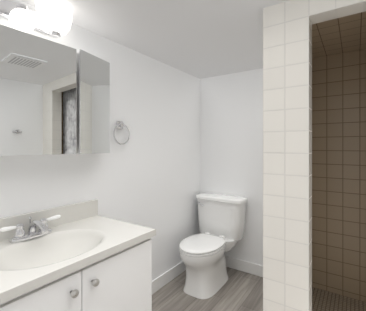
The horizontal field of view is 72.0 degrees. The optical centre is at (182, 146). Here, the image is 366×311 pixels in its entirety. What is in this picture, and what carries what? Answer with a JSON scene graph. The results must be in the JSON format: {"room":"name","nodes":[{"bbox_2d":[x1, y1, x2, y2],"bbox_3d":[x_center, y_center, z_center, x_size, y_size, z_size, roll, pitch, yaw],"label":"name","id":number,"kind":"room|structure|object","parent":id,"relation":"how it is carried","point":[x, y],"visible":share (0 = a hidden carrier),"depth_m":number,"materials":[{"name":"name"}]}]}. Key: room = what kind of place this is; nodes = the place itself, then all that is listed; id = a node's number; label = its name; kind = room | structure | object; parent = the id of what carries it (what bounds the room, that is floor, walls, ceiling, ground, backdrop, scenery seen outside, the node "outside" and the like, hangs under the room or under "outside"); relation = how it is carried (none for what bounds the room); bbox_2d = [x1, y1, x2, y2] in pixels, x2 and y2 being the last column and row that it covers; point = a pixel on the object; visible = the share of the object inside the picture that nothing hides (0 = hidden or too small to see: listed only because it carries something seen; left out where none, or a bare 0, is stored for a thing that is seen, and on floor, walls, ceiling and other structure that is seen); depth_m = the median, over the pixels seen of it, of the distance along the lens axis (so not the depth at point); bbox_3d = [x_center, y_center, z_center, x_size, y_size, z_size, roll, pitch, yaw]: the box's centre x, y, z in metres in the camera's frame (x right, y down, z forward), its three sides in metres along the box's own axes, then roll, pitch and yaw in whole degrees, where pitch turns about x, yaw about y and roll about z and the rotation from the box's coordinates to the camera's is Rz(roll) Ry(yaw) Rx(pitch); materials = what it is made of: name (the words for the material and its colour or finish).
{"room":"bathroom","nodes":[
{"label":"bathroom","id":0,"kind":"room"},
{"bbox_2d":[0,0,199,280],"bbox_3d":[-0.755,0.261,1.636,0.100,2.100,3.446,0,0,34],"label":"wall","id":1,"kind":"structure","parent":0,"point":[147,174],"depth_m":2.08,"materials":[{"name":"white paint"}]},
{"bbox_2d":[0,0,72,37],"bbox_3d":[-0.768,-0.676,1.347,0.204,0.200,0.346,0,0,34],"label":"sconce","id":2,"kind":"object","parent":1,"relation":"attached to","point":[52,18],"visible":0.98,"depth_m":1.33,"materials":[{"name":"white glass"}]},
{"bbox_2d":[0,24,109,155],"bbox_3d":[-0.789,-0.265,1.353,0.160,0.616,0.942,0,0,34],"label":"upper cabinet","id":3,"kind":"object","parent":1,"relation":"attached to","point":[54,97],"visible":1,"depth_m":1.36,"materials":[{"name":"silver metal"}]},
{"bbox_2d":[113,121,129,144],"bbox_3d":[-0.473,-0.103,1.924,0.040,0.182,0.163,0,0,34],"label":"towel ring","id":4,"kind":"object","parent":1,"relation":"attached to","point":[120,124],"visible":0.98,"depth_m":1.91,"materials":[{"name":"silver metal"}]},
{"bbox_2d":[152,261,185,293],"bbox_3d":[-0.199,1.254,2.348,0.013,0.115,1.441,0,0,34],"label":"baseboard","id":5,"kind":"structure","parent":1,"relation":"attached to","point":[165,278],"depth_m":2.41,"materials":[{"name":"white wood"}]},
{"bbox_2d":[20,0,365,78],"bbox_3d":[0.186,-0.839,0.992,2.380,0.100,3.446,0,0,34],"label":"ceiling","id":6,"kind":"structure","parent":0,"point":[140,26],"depth_m":1.71,"materials":[{"name":"white paint"}]},
{"bbox_2d":[152,267,262,310],"bbox_3d":[0.186,1.361,0.992,2.380,0.100,3.446,0,0,34],"label":"floor","id":7,"kind":"structure","parent":0,"point":[240,291],"depth_m":2.19,"materials":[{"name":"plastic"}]},
{"bbox_2d":[0,199,155,310],"bbox_3d":[-0.628,0.838,1.227,0.567,0.946,0.906,0,0,34],"label":"bathroom vanity","id":8,"kind":"object","parent":7,"relation":"on","point":[82,256],"visible":1,"depth_m":1.25,"materials":[{"name":"white"}]},
{"bbox_2d":[0,214,60,243],"bbox_3d":[-0.747,0.423,1.294,0.182,0.104,0.300,0,0,34],"label":"faucet","id":9,"kind":"object","parent":8,"relation":"on","point":[43,232],"depth_m":1.29,"materials":[{"name":"silver metal"}]},
{"bbox_2d":[179,193,246,298],"bbox_3d":[0.250,0.917,2.453,0.540,0.788,0.764,0,0,34],"label":"toilet","id":10,"kind":"object","parent":7,"relation":"on","point":[221,217],"visible":1,"depth_m":2.42,"materials":[{"name":"white ceramic"}]},
{"bbox_2d":[312,287,365,310],"bbox_3d":[1.298,1.288,1.591,0.998,0.045,0.977,0,0,34],"label":"shower floor mosaic","id":11,"kind":"object","parent":7,"relation":"on","point":[323,300],"depth_m":2.05},
{"bbox_2d":[200,68,262,264],"bbox_3d":[1.131,0.261,2.372,2.180,2.100,0.100,0,0,34],"label":"wall","id":12,"kind":"structure","parent":0,"point":[231,134],"depth_m":2.69,"materials":[{"name":"white paint"}]},
{"bbox_2d":[225,256,262,276],"bbox_3d":[0.642,1.254,2.638,1.047,0.115,0.013,0,0,34],"label":"baseboard","id":13,"kind":"structure","parent":12,"relation":"attached to","point":[245,266],"depth_m":2.63,"materials":[{"name":"white wood"}]},
{"bbox_2d":[312,50,365,301],"bbox_3d":[1.582,0.261,1.995,1.010,2.100,0.012,0,0,34],"label":"tile","id":14,"kind":"structure","parent":12,"relation":"attached to","point":[339,174],"depth_m":2.15,"materials":[{"name":"brown tile"}]},
{"bbox_2d":[263,2,282,310],"bbox_3d":[0.813,0.261,1.863,0.110,2.100,1.099,0,0,34],"label":"wall","id":15,"kind":"structure","parent":0,"point":[273,158],"depth_m":1.41,"materials":[{"name":"white tile"}]},
{"bbox_2d":[283,0,311,310],"bbox_3d":[0.631,0.261,1.388,0.127,2.100,0.110,0,0,34],"label":"wall column","id":16,"kind":"structure","parent":0,"point":[297,159],"depth_m":1.34,"materials":[{"name":"white tile"}]},
{"bbox_2d":[309,0,365,23],"bbox_3d":[0.928,-0.733,1.185,0.593,0.113,0.110,0,0,34],"label":"wall","id":17,"kind":"structure","parent":0,"point":[322,10],"depth_m":1.27,"materials":[{"name":"white paint"}]}
]}

